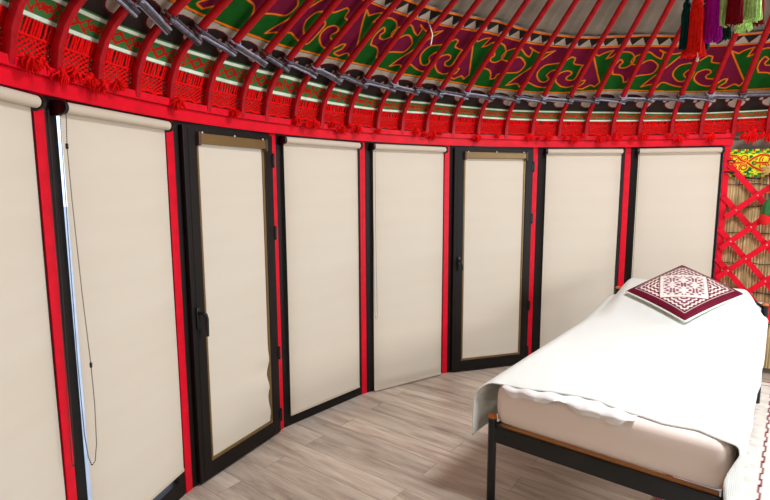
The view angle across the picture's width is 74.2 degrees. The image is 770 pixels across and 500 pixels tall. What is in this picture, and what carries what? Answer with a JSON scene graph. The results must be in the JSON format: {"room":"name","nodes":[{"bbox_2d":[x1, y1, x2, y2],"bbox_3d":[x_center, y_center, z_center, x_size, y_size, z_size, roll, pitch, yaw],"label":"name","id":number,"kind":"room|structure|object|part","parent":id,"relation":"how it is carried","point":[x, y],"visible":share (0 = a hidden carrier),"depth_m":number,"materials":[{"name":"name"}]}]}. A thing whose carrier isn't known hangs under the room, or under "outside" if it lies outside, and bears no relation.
{"room":"traditional dwelling","nodes":[
{"label":"traditional dwelling","id":0,"kind":"room"},
{"bbox_2d":[64,207,91,499],"bbox_3d":[1.835,1.468,1.761,80.000,0.001,80.000,0,7,0],"label":"ground","id":1,"kind":"structure","parent":0,"point":[68,231],"depth_m":4.85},
{"bbox_2d":[0,65,733,147],"bbox_3d":[0.383,-0.785,3.316,5.424,0.060,1.600,-6,9,-38],"label":"beam","id":2,"kind":"structure","parent":0,"point":[9,77],"depth_m":2.99,"materials":[{"name":"red paint"}]},
{"bbox_2d":[0,52,733,139],"bbox_3d":[0.386,-0.833,3.306,5.424,0.034,1.608,-6,9,-38],"label":"beam","id":3,"kind":"structure","parent":2,"relation":"on","point":[129,93],"depth_m":3.08,"materials":[{"name":"red paint"}]},
{"bbox_2d":[1,0,27,64],"bbox_3d":[-0.055,-1.473,1.487,2.388,1.757,0.039,0,7,3],"label":"pole","id":4,"kind":"object","parent":3,"relation":"on","point":[15,9],"visible":0.93,"depth_m":1.64,"materials":[{"name":"red paint"}]},
{"bbox_2d":[50,0,86,75],"bbox_3d":[-0.044,-1.490,1.617,2.388,1.757,0.038,1,7,7],"label":"pole","id":5,"kind":"object","parent":3,"relation":"on","point":[72,8],"visible":0.9,"depth_m":1.84,"materials":[{"name":"red paint"}]},
{"bbox_2d":[678,0,690,50],"bbox_3d":[0.953,-1.420,1.531,0.031,1.572,0.030,5,9,35],"label":"tassel","id":6,"kind":"object","parent":5,"relation":"hanging from","point":[683,40],"visible":0.88,"depth_m":1.61,"materials":[{"name":"fabric"}]},
{"bbox_2d":[685,0,703,56],"bbox_3d":[0.967,-1.410,1.499,0.045,1.608,0.047,0,7,0],"label":"tassel","id":7,"kind":"object","parent":5,"relation":"hanging from","point":[696,16],"visible":1,"depth_m":1.58,"materials":[{"name":"red fabric"}]},
{"bbox_2d":[703,0,722,43],"bbox_3d":[1.024,-1.448,1.500,0.059,1.602,0.059,0,7,0],"label":"tassel","id":8,"kind":"object","parent":5,"relation":"hanging from","point":[711,28],"visible":0.94,"depth_m":1.57,"materials":[{"name":"purple fabric"}]},
{"bbox_2d":[719,0,729,27],"bbox_3d":[1.043,-1.473,1.480,0.046,1.576,0.045,0,7,0],"label":"tassel","id":9,"kind":"object","parent":5,"relation":"hanging from","point":[723,3],"visible":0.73,"depth_m":1.56,"materials":[{"name":"green fabric"}]},
{"bbox_2d":[92,0,137,80],"bbox_3d":[-0.023,-1.506,1.746,2.388,1.757,0.039,1,7,11],"label":"pole","id":10,"kind":"object","parent":3,"relation":"on","point":[120,14],"visible":0.77,"depth_m":2.04,"materials":[{"name":"red paint"}]},
{"bbox_2d":[115,0,769,104],"bbox_3d":[0.711,-1.125,3.204,5.177,0.099,1.628,-5,9,-32],"label":"rope","id":11,"kind":"object","parent":10,"relation":"attached to","point":[129,6],"visible":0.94,"depth_m":3.36,"materials":[{"name":"grey fabric"}]},
{"bbox_2d":[680,43,706,59],"bbox_3d":[1.007,-1.433,1.568,0.077,1.614,0.078,0,7,0],"label":"tassel","id":12,"kind":"object","parent":10,"relation":"hanging from","point":[683,53],"visible":0.17,"depth_m":1.67,"materials":[{"name":"red fabric"}]},
{"bbox_2d":[703,0,709,49],"bbox_3d":[1.036,-1.452,1.558,0.028,1.612,0.030,-4,8,-26],"label":"tassel","id":13,"kind":"object","parent":10,"relation":"hanging from","point":[707,46],"visible":0.1,"depth_m":1.65,"materials":[{"name":"fabric"}]},
{"bbox_2d":[131,0,190,97],"bbox_3d":[0.009,-1.523,1.879,2.388,1.757,0.039,2,8,15],"label":"pole","id":14,"kind":"object","parent":3,"relation":"on","point":[177,6],"visible":0.84,"depth_m":2.24,"materials":[{"name":"red paint"}]},
{"bbox_2d":[712,26,731,40],"bbox_3d":[1.122,-1.502,1.597,0.053,1.616,0.053,0,7,0],"label":"tassel","id":15,"kind":"object","parent":14,"relation":"hanging from","point":[726,32],"visible":0.17,"depth_m":1.68,"materials":[{"name":"fabric"}]},
{"bbox_2d":[166,0,232,104],"bbox_3d":[0.049,-1.540,2.007,2.388,1.757,0.039,2,8,19],"label":"pole","id":16,"kind":"object","parent":3,"relation":"on","point":[220,5],"visible":0.89,"depth_m":2.43,"materials":[{"name":"red paint"}]},
{"bbox_2d":[204,0,276,111],"bbox_3d":[0.110,-1.559,2.158,2.388,1.757,0.038,3,8,24],"label":"pole","id":17,"kind":"object","parent":3,"relation":"on","point":[259,13],"visible":0.92,"depth_m":2.62,"materials":[{"name":"red paint"}]},
{"bbox_2d":[238,0,315,117],"bbox_3d":[0.183,-1.578,2.301,2.388,1.757,0.040,4,8,29],"label":"pole","id":18,"kind":"object","parent":3,"relation":"on","point":[306,4],"visible":0.96,"depth_m":2.80,"materials":[{"name":"red paint"}]},
{"bbox_2d":[263,0,342,120],"bbox_3d":[0.245,-1.591,2.404,2.388,1.757,0.038,5,9,33],"label":"pole","id":19,"kind":"object","parent":3,"relation":"on","point":[331,7],"visible":0.95,"depth_m":2.94,"materials":[{"name":"red paint"}]},
{"bbox_2d":[291,0,373,123],"bbox_3d":[0.333,-1.607,2.526,2.388,1.757,0.041,5,9,37],"label":"pole","id":20,"kind":"object","parent":3,"relation":"on","point":[364,5],"visible":0.9,"depth_m":3.08,"materials":[{"name":"red paint"}]},
{"bbox_2d":[319,0,401,127],"bbox_3d":[0.427,-1.622,2.639,2.388,1.757,0.038,6,10,42],"label":"pole","id":21,"kind":"object","parent":3,"relation":"on","point":[394,3],"visible":0.91,"depth_m":3.23,"materials":[{"name":"red paint"}]},
{"bbox_2d":[0,5,769,144],"bbox_3d":[0.842,-0.826,2.997,6.092,0.273,2.567,-5,9,-33],"label":"trim","id":22,"kind":"structure","parent":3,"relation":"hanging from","point":[77,45],"depth_m":3.21,"materials":[{"name":"red fabric"}]},
{"bbox_2d":[346,0,429,129],"bbox_3d":[0.536,-1.636,2.748,0.038,1.757,2.388,-7,10,-43],"label":"pole","id":23,"kind":"object","parent":3,"relation":"on","point":[423,3],"visible":0.9,"depth_m":3.35,"materials":[{"name":"red paint"}]},
{"bbox_2d":[375,0,458,128],"bbox_3d":[0.663,-1.650,2.856,0.039,1.757,2.388,-6,9,-38],"label":"pole","id":24,"kind":"object","parent":3,"relation":"on","point":[452,3],"visible":0.88,"depth_m":3.48,"materials":[{"name":"red paint"}]},
{"bbox_2d":[427,21,432,44],"bbox_3d":[0.288,-1.426,3.318,0.050,0.178,0.013,0,7,0],"label":"cord","id":25,"kind":"object","parent":24,"relation":"hanging from","point":[427,21],"visible":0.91,"depth_m":3.32,"materials":[{"name":"white fabric"}]},
{"bbox_2d":[399,0,481,133],"bbox_3d":[0.780,-1.661,2.941,0.039,1.757,2.388,-5,9,-33],"label":"pole","id":26,"kind":"object","parent":3,"relation":"on","point":[476,3],"visible":0.94,"depth_m":3.58,"materials":[{"name":"red paint"}]},
{"bbox_2d":[424,0,505,135],"bbox_3d":[0.906,-1.672,3.017,0.039,1.757,2.388,-4,8,-29],"label":"pole","id":27,"kind":"object","parent":3,"relation":"on","point":[500,3],"visible":0.89,"depth_m":3.66,"materials":[{"name":"red paint"}]},
{"bbox_2d":[450,0,530,136],"bbox_3d":[1.047,-1.681,3.088,0.038,1.757,2.388,-3,8,-24],"label":"pole","id":28,"kind":"object","parent":3,"relation":"on","point":[525,3],"visible":0.97,"depth_m":3.74,"materials":[{"name":"red paint"}]},
{"bbox_2d":[476,0,553,133],"bbox_3d":[1.187,-1.689,3.144,0.040,1.757,2.388,-3,8,-20],"label":"pole","id":29,"kind":"object","parent":3,"relation":"on","point":[548,3],"visible":0.93,"depth_m":3.79,"materials":[{"name":"red paint"}]},
{"bbox_2d":[503,0,579,138],"bbox_3d":[1.344,-1.696,3.193,0.039,1.757,2.388,-2,8,-15],"label":"pole","id":30,"kind":"object","parent":3,"relation":"on","point":[574,3],"visible":0.96,"depth_m":3.86,"materials":[{"name":"red paint"}]},
{"bbox_2d":[530,0,603,138],"bbox_3d":[1.494,-1.700,3.226,0.039,1.757,2.388,-1,7,-10],"label":"pole","id":31,"kind":"object","parent":3,"relation":"on","point":[598,3],"visible":0.9,"depth_m":3.88,"materials":[{"name":"red paint"}]},
{"bbox_2d":[557,0,627,138],"bbox_3d":[1.647,-1.703,3.246,0.038,1.757,2.388,-1,7,-5],"label":"pole","id":32,"kind":"object","parent":3,"relation":"on","point":[622,4],"visible":0.98,"depth_m":3.92,"materials":[{"name":"red paint"}]},
{"bbox_2d":[583,0,651,138],"bbox_3d":[1.795,-1.705,3.254,0.038,1.757,2.388,0,7,-1],"label":"pole","id":33,"kind":"object","parent":3,"relation":"on","point":[646,3],"visible":0.93,"depth_m":3.92,"materials":[{"name":"red paint"}]},
{"bbox_2d":[610,0,675,138],"bbox_3d":[1.940,-1.705,3.251,0.039,1.757,2.388,0,7,3],"label":"pole","id":34,"kind":"object","parent":3,"relation":"on","point":[670,3],"visible":0.94,"depth_m":3.92,"materials":[{"name":"red paint"}]},
{"bbox_2d":[637,6,691,138],"bbox_3d":[2.080,-1.704,3.237,0.039,1.757,2.388,1,7,8],"label":"pole","id":35,"kind":"object","parent":3,"relation":"on","point":[675,41],"visible":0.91,"depth_m":4.07,"materials":[{"name":"red paint"}]},
{"bbox_2d":[669,56,700,137],"bbox_3d":[2.239,-1.700,3.209,0.039,1.757,2.388,1,7,13],"label":"pole","id":36,"kind":"object","parent":3,"relation":"on","point":[694,63],"visible":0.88,"depth_m":4.17,"materials":[{"name":"red paint"}]},
{"bbox_2d":[698,31,738,137],"bbox_3d":[2.376,-1.696,3.173,0.039,1.757,2.388,2,8,17],"label":"pole","id":37,"kind":"object","parent":3,"relation":"on","point":[732,41],"visible":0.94,"depth_m":4.01,"materials":[{"name":"red paint"}]},
{"bbox_2d":[730,15,769,136],"bbox_3d":[2.515,-1.691,3.124,0.040,1.757,2.388,3,8,21],"label":"pole","id":38,"kind":"object","parent":3,"relation":"on","point":[766,30],"visible":0.97,"depth_m":3.90,"materials":[{"name":"red paint"}]},
{"bbox_2d":[0,0,769,135],"bbox_3d":[1.825,-1.504,1.381,6.241,1.762,6.241,-6,10,-41],"label":"ceiling","id":39,"kind":"structure","parent":0,"point":[549,22],"depth_m":3.60,"materials":[{"name":"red fabric"}]},
{"bbox_2d":[67,0,769,111],"bbox_3d":[1.419,-1.176,2.382,5.199,0.523,4.154,0,7,0],"label":"felt border","id":40,"kind":"object","parent":39,"relation":"attached to","point":[236,14],"visible":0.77,"depth_m":3.76,"materials":[{"name":"multicoloured fabric"}]},
{"bbox_2d":[0,0,767,121],"bbox_3d":[0.840,-1.000,2.985,6.013,0.143,2.485,-5,9,-33],"label":"band","id":41,"kind":"object","parent":40,"relation":"attached to","point":[88,25],"visible":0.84,"depth_m":3.17,"materials":[{"name":"fabric"}]},
{"bbox_2d":[179,364,769,499],"bbox_3d":[1.835,1.448,1.759,6.400,0.001,6.400,0,7,0],"label":"floor","id":42,"kind":"structure","parent":0,"point":[414,440],"depth_m":3.08,"materials":[{"name":"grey wood"}]},
{"bbox_2d":[486,286,768,499],"bbox_3d":[1.694,0.830,3.244,1.070,0.851,2.382,6,9,38],"label":"frame","id":43,"kind":"object","parent":42,"relation":"on","point":[647,481],"visible":0.33,"depth_m":2.37,"materials":[{"name":"black metal"}]},
{"bbox_3d":[0.562,1.102,2.685,0.044,0.460,0.043,6,9,38],"label":"leg","id":44,"kind":"part","parent":43,"relation":"part of","materials":[{"name":"black metal"}]},
{"bbox_3d":[0.561,0.864,2.654,0.045,0.024,0.044,6,9,38],"label":"knob","id":45,"kind":"part","parent":43,"relation":"part of","materials":[{"name":"orange wood"}]},
{"bbox_3d":[0.959,0.982,2.348,0.999,0.112,0.026,6,9,38],"label":"foot rail","id":46,"kind":"part","parent":43,"relation":"part of","materials":[{"name":"black metal"}]},
{"bbox_2d":[497,385,736,488],"bbox_3d":[1.688,0.724,3.224,1.025,0.202,2.304,6,9,38],"label":"mattress","id":47,"kind":"object","parent":43,"relation":"on","point":[698,457],"visible":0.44,"depth_m":2.23,"materials":[{"name":"beige fabric"}]},
{"bbox_2d":[502,385,637,424],"bbox_3d":[0.886,0.733,2.467,0.620,0.053,0.164,6,9,38],"label":"sheet","id":48,"kind":"object","parent":47,"relation":"on","point":[581,406],"visible":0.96,"depth_m":2.40,"materials":[{"name":"white fabric"}]},
{"bbox_2d":[472,278,767,499],"bbox_3d":[1.619,0.659,3.188,1.196,0.563,2.387,6,9,38],"label":"bedspread","id":49,"kind":"object","parent":47,"relation":"on","point":[703,373],"visible":0.93,"depth_m":2.85,"materials":[{"name":"white fabric"}]},
{"bbox_2d":[625,265,744,322],"bbox_3d":[2.282,0.316,3.904,0.589,0.305,0.547,-3,8,-19],"label":"cushion","id":50,"kind":"object","parent":49,"relation":"on","point":[685,293],"visible":1,"depth_m":3.80,"materials":[{"name":"fabric"}]},
{"bbox_3d":[2.093,0.927,2.933,0.024,0.065,2.306,6,9,38],"label":"rail","id":51,"kind":"part","parent":43,"relation":"part of","materials":[{"name":"black metal"}]},
{"bbox_3d":[2.826,0.787,3.833,0.044,0.754,0.043,6,9,38],"label":"leg","id":52,"kind":"part","parent":43,"relation":"part of","materials":[{"name":"black metal"}]},
{"bbox_2d":[655,381,769,499],"bbox_3d":[2.258,1.349,2.441,1.615,0.003,4.100,6,9,38],"label":"rug","id":53,"kind":"object","parent":42,"relation":"on","point":[756,486],"visible":0.2,"depth_m":3.12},
{"bbox_2d":[221,108,761,136],"bbox_3d":[1.828,-0.684,1.486,6.268,0.180,6.268,0,7,0],"label":"wall","id":54,"kind":"structure","parent":0,"point":[758,132],"depth_m":4.44,"materials":[{"name":"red fabric"}]},
{"bbox_2d":[0,85,65,495],"bbox_3d":[-1.262,0.477,1.568,0.044,1.994,0.721,0,7,-1],"label":"window","id":55,"kind":"structure","parent":54,"relation":"in","point":[0,85],"depth_m":1.88,"materials":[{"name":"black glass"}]},
{"bbox_2d":[0,86,74,499],"bbox_3d":[-1.198,0.435,1.569,0.073,1.885,0.650,0,7,-1],"label":"roller blind","id":56,"kind":"object","parent":55,"relation":"attached to","point":[31,467],"visible":1,"depth_m":1.71,"materials":[{"name":"beige fabric"}]},
{"bbox_3d":[-1.172,0.163,1.841,0.007,1.311,0.044,0,7,-1],"label":"pull chain","id":57,"kind":"part","parent":56,"relation":"part of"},
{"bbox_2d":[32,109,76,499],"bbox_3d":[-1.267,0.430,1.955,0.051,1.990,0.050,1,7,6],"label":"red post","id":58,"kind":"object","parent":54,"relation":"attached to","point":[38,116],"depth_m":1.92,"materials":[{"name":"red paint"}]},
{"bbox_2d":[43,96,184,499],"bbox_3d":[-1.187,0.381,2.318,0.044,1.994,0.693,1,7,13],"label":"window","id":59,"kind":"structure","parent":54,"relation":"in","point":[175,490],"depth_m":2.00,"materials":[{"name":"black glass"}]},
{"bbox_2d":[50,99,183,499],"bbox_3d":[-1.127,0.310,2.278,0.075,1.817,0.673,1,7,13],"label":"roller blind","id":60,"kind":"object","parent":59,"relation":"attached to","point":[115,166],"visible":1,"depth_m":2.23,"materials":[{"name":"beige fabric"}]},
{"bbox_3d":[-1.169,0.179,1.950,0.018,1.372,0.058,5,9,34],"label":"pull chain","id":61,"kind":"part","parent":60,"relation":"part of","materials":[{"name":"grey plastic"}]},
{"bbox_2d":[165,120,192,492],"bbox_3d":[-1.099,0.337,2.681,0.051,1.990,0.050,2,8,20],"label":"trim","id":62,"kind":"structure","parent":54,"relation":"attached to","point":[169,138],"depth_m":2.66,"materials":[{"name":"red paint"}]},
{"bbox_2d":[171,120,282,487],"bbox_3d":[-0.881,0.291,3.017,0.131,1.994,0.744,4,8,27],"label":"door","id":63,"kind":"structure","parent":54,"relation":"in","point":[196,320],"depth_m":2.78,"materials":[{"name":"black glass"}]},
{"bbox_3d":[-0.983,0.389,2.744,0.065,0.160,0.034,0,7,2],"label":"handle","id":64,"kind":"part","parent":63,"relation":"part of","materials":[{"name":"black plastic"}]},
{"bbox_2d":[196,131,272,460],"bbox_3d":[-0.864,0.263,3.025,0.050,1.848,0.548,4,8,27],"label":"roller blind","id":65,"kind":"object","parent":63,"relation":"attached to","point":[231,170],"visible":0.98,"depth_m":3.01,"materials":[{"name":"beige fabric"}]},
{"bbox_3d":[-0.997,0.323,2.804,0.020,1.785,0.020,4,8,27],"label":"guide rail","id":66,"kind":"part","parent":65,"relation":"part of","materials":[{"name":"brown metal"}]},
{"bbox_3d":[-0.874,1.166,3.147,0.022,0.018,0.544,4,8,27],"label":"rail","id":67,"kind":"part","parent":65,"relation":"part of","materials":[{"name":"beige fabric"}]},
{"bbox_3d":[-0.758,0.263,3.267,0.020,1.785,0.020,4,8,27],"label":"guide rail","id":68,"kind":"part","parent":65,"relation":"part of","materials":[{"name":"green metal"}]},
{"bbox_2d":[269,134,283,429],"bbox_3d":[-0.735,0.245,3.385,0.051,1.990,0.050,5,9,34],"label":"trim","id":69,"kind":"structure","parent":54,"relation":"attached to","point":[272,135],"depth_m":3.37,"materials":[{"name":"red paint"}]},
{"bbox_2d":[275,134,360,427],"bbox_3d":[-0.462,0.204,3.690,0.044,1.994,0.763,6,10,42],"label":"window","id":70,"kind":"structure","parent":54,"relation":"in","point":[289,420],"depth_m":3.47,"materials":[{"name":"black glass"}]},
{"bbox_2d":[279,135,362,415],"bbox_3d":[-0.418,0.174,3.641,0.070,1.897,0.714,6,10,42],"label":"roller blind","id":71,"kind":"object","parent":70,"relation":"attached to","point":[321,176],"visible":1,"depth_m":3.62,"materials":[{"name":"beige fabric"}]},
{"bbox_3d":[-0.179,-0.098,3.851,0.004,1.311,0.032,6,10,42],"label":"pull chain","id":72,"kind":"part","parent":71,"relation":"part of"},
{"bbox_2d":[359,141,366,393],"bbox_3d":[-0.184,0.166,3.990,0.050,1.990,0.051,-6,10,-40],"label":"trim","id":73,"kind":"structure","parent":54,"relation":"attached to","point":[362,151],"depth_m":3.97,"materials":[{"name":"red paint"}]},
{"bbox_2d":[365,142,443,391],"bbox_3d":[0.164,0.135,4.215,0.774,1.994,0.044,-5,9,-32],"label":"window","id":74,"kind":"structure","parent":54,"relation":"in","point":[368,154],"depth_m":4.02,"materials":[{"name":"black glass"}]},
{"bbox_2d":[369,143,448,390],"bbox_3d":[0.202,0.142,4.165,0.738,1.971,0.070,-5,9,-32],"label":"roller blind","id":75,"kind":"object","parent":74,"relation":"attached to","point":[407,179],"visible":1,"depth_m":4.16,"materials":[{"name":"beige fabric"}]},
{"bbox_3d":[-0.076,-0.106,3.915,0.036,1.311,0.004,-5,9,-32],"label":"pull chain","id":76,"kind":"part","parent":75,"relation":"part of","materials":[{"name":"grey plastic"}]},
{"bbox_2d":[442,146,449,372],"bbox_3d":[0.517,0.107,4.435,0.050,1.990,0.051,-4,8,-25],"label":"trim","id":77,"kind":"structure","parent":54,"relation":"attached to","point":[447,155],"depth_m":4.41,"materials":[{"name":"red paint"}]},
{"bbox_2d":[447,146,534,371],"bbox_3d":[0.942,0.093,4.522,0.806,1.994,0.132,-2,8,-17],"label":"door","id":78,"kind":"structure","parent":54,"relation":"in","point":[456,166],"depth_m":4.49,"materials":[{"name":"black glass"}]},
{"bbox_3d":[0.650,0.122,4.396,0.030,0.120,0.062,-5,9,-33],"label":"handle","id":79,"kind":"part","parent":78,"relation":"part of","materials":[{"name":"black plastic"}]},
{"bbox_2d":[461,151,527,360],"bbox_3d":[0.962,0.066,4.515,0.610,1.848,0.050,-2,8,-17],"label":"roller blind","id":80,"kind":"object","parent":78,"relation":"attached to","point":[494,182],"visible":1,"depth_m":4.52,"materials":[{"name":"beige fabric"}]},
{"bbox_3d":[0.677,0.107,4.448,0.020,1.785,0.020,-2,8,-17],"label":"guide rail","id":81,"kind":"part","parent":80,"relation":"part of","materials":[{"name":"green metal"}]},
{"bbox_3d":[0.961,0.968,4.644,0.606,0.018,0.022,-2,8,-17],"label":"rail","id":82,"kind":"part","parent":80,"relation":"part of","materials":[{"name":"green metal"}]},
{"bbox_3d":[1.238,0.084,4.618,0.020,1.785,0.020,-2,8,-17],"label":"guide rail","id":83,"kind":"part","parent":80,"relation":"part of","materials":[{"name":"green metal"}]},
{"bbox_2d":[527,148,537,355],"bbox_3d":[1.340,0.073,4.685,0.050,1.990,0.051,-1,7,-9],"label":"trim","id":84,"kind":"structure","parent":54,"relation":"attached to","point":[535,157],"depth_m":4.65,"materials":[{"name":"red paint"}]},
{"bbox_2d":[531,147,624,353],"bbox_3d":[1.761,0.068,4.697,0.784,1.994,0.044,0,7,-1],"label":"window","id":85,"kind":"structure","parent":54,"relation":"in","point":[541,171],"depth_m":4.65,"materials":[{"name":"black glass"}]},
{"bbox_2d":[540,148,625,347],"bbox_3d":[1.773,0.059,4.633,0.711,1.935,0.070,0,7,-1],"label":"roller blind","id":86,"kind":"object","parent":85,"relation":"attached to","point":[582,194],"visible":0.89,"depth_m":4.62,"materials":[{"name":"beige fabric"}]},
{"bbox_3d":[2.096,-0.139,4.584,0.032,1.432,0.004,0,7,-1],"label":"pull chain","id":87,"kind":"part","parent":86,"relation":"part of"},
{"bbox_2d":[617,147,630,286],"bbox_3d":[2.182,0.067,4.704,0.050,1.990,0.051,1,7,6],"label":"trim","id":88,"kind":"structure","parent":54,"relation":"attached to","point":[627,160],"depth_m":4.63,"materials":[{"name":"red paint"}]},
{"bbox_2d":[725,0,743,26],"bbox_3d":[1.058,-1.473,1.448,0.048,1.590,0.048,4,8,30],"label":"tassel","id":89,"kind":"object","parent":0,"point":[734,12],"visible":1,"depth_m":1.53,"materials":[{"name":"red fabric"}]},
{"bbox_2d":[714,164,769,322],"bbox_3d":[3.283,-0.030,4.274,0.865,1.809,0.064,4,8,28],"label":"wall","id":90,"kind":"structure","parent":0,"point":[756,195],"depth_m":4.37,"materials":[{"name":"red paint"}]},
{"bbox_2d":[624,145,723,283],"bbox_3d":[2.567,0.076,4.614,0.732,1.994,0.045,2,7,14],"label":"window","id":91,"kind":"structure","parent":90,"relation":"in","point":[634,161],"depth_m":4.59,"materials":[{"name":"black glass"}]},
{"bbox_2d":[630,146,724,278],"bbox_3d":[2.563,0.067,4.548,0.686,1.935,0.070,2,7,14],"label":"roller blind","id":92,"kind":"object","parent":91,"relation":"attached to","point":[676,192],"visible":0.73,"depth_m":4.50,"materials":[{"name":"beige fabric"}]},
{"bbox_3d":[2.233,-0.137,4.571,0.020,1.431,0.004,2,7,14],"label":"pull chain","id":93,"kind":"part","parent":92,"relation":"part of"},
{"bbox_2d":[713,130,730,281],"bbox_3d":[2.947,0.025,4.504,0.046,2.120,0.062,3,8,21],"label":"trim","id":94,"kind":"structure","parent":90,"relation":"attached to","point":[726,155],"depth_m":4.42,"materials":[{"name":"red paint"}]},
{"bbox_2d":[724,160,760,179],"bbox_3d":[3.041,-0.682,4.331,0.275,0.167,0.071,3,8,21],"label":"cord","id":95,"kind":"object","parent":90,"relation":"attached to","point":[730,172],"visible":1,"depth_m":4.34,"materials":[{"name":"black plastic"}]},
{"bbox_2d":[729,149,769,176],"bbox_3d":[3.264,-0.729,4.238,0.680,0.232,0.019,4,8,27],"label":"band","id":96,"kind":"object","parent":90,"relation":"hanging from","point":[750,162],"visible":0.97,"depth_m":4.33,"materials":[{"name":"fabric"}]},
{"bbox_2d":[761,165,769,175],"bbox_3d":[3.208,-0.673,4.210,0.167,0.122,0.016,3,8,24],"label":"fringe","id":97,"kind":"object","parent":96,"relation":"attached to","point":[767,168],"visible":1,"depth_m":4.23,"materials":[{"name":"fabric"}]},
{"bbox_2d":[758,173,769,224],"bbox_3d":[3.195,-0.427,4.244,0.120,0.440,0.098,0,7,0],"label":"ornament","id":98,"kind":"object","parent":90,"relation":"hanging from","point":[764,219],"visible":1,"depth_m":4.24,"materials":[{"name":"multicoloured fabric"}]},
{"bbox_2d":[731,137,769,373],"bbox_3d":[3.749,0.082,4.033,1.926,2.120,0.150,6,9,38],"label":"wall","id":99,"kind":"structure","parent":0,"point":[738,144],"depth_m":4.38,"materials":[{"name":"grey wood"}]},
{"bbox_2d":[720,177,769,368],"bbox_3d":[3.718,0.141,4.012,1.811,1.890,0.149,5,9,38],"label":"mat","id":100,"kind":"object","parent":99,"relation":"attached to","point":[737,192],"visible":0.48,"depth_m":4.42,"materials":[{"name":"beige wicker"}]},
{"bbox_3d":[-0.050,-1.437,1.210,2.388,1.757,0.038,-1,7,-5],"label":"pole","id":101,"kind":"object","parent":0,"visible":0},
{"bbox_3d":[1.823,-2.321,1.277,1.490,0.090,1.490,0,7,0],"label":"ring","id":102,"kind":"object","parent":101,"relation":"on","visible":0},
{"bbox_2d":[734,21,752,33],"bbox_3d":[1.163,-1.516,1.557,0.049,1.624,0.049,0,7,0],"label":"tassel","id":103,"kind":"object","parent":102,"relation":"hanging from","point":[741,28],"visible":0.29,"depth_m":1.65,"materials":[{"name":"green fabric"}]},
{"bbox_2d":[743,0,762,22],"bbox_3d":[1.120,-1.503,1.468,0.064,1.614,0.064,0,7,0],"label":"tassel","id":104,"kind":"object","parent":102,"relation":"hanging from","point":[752,11],"visible":0.79,"depth_m":1.55,"materials":[{"name":"green fabric"}]},
{"bbox_2d":[752,0,764,26],"bbox_3d":[1.203,-1.526,1.559,0.048,1.605,0.049,6,10,42],"label":"tassel","id":105,"kind":"object","parent":102,"relation":"hanging from","point":[760,22],"visible":0.23,"depth_m":1.64,"materials":[{"name":"fabric"}]},
{"bbox_2d":[765,104,769,134],"bbox_3d":[2.651,-1.683,3.066,0.039,1.757,2.388,3,8,26],"label":"pole","id":106,"kind":"object","parent":102,"relation":"attached to","point":[767,126],"visible":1,"depth_m":4.19,"materials":[{"name":"red paint"}]}
]}

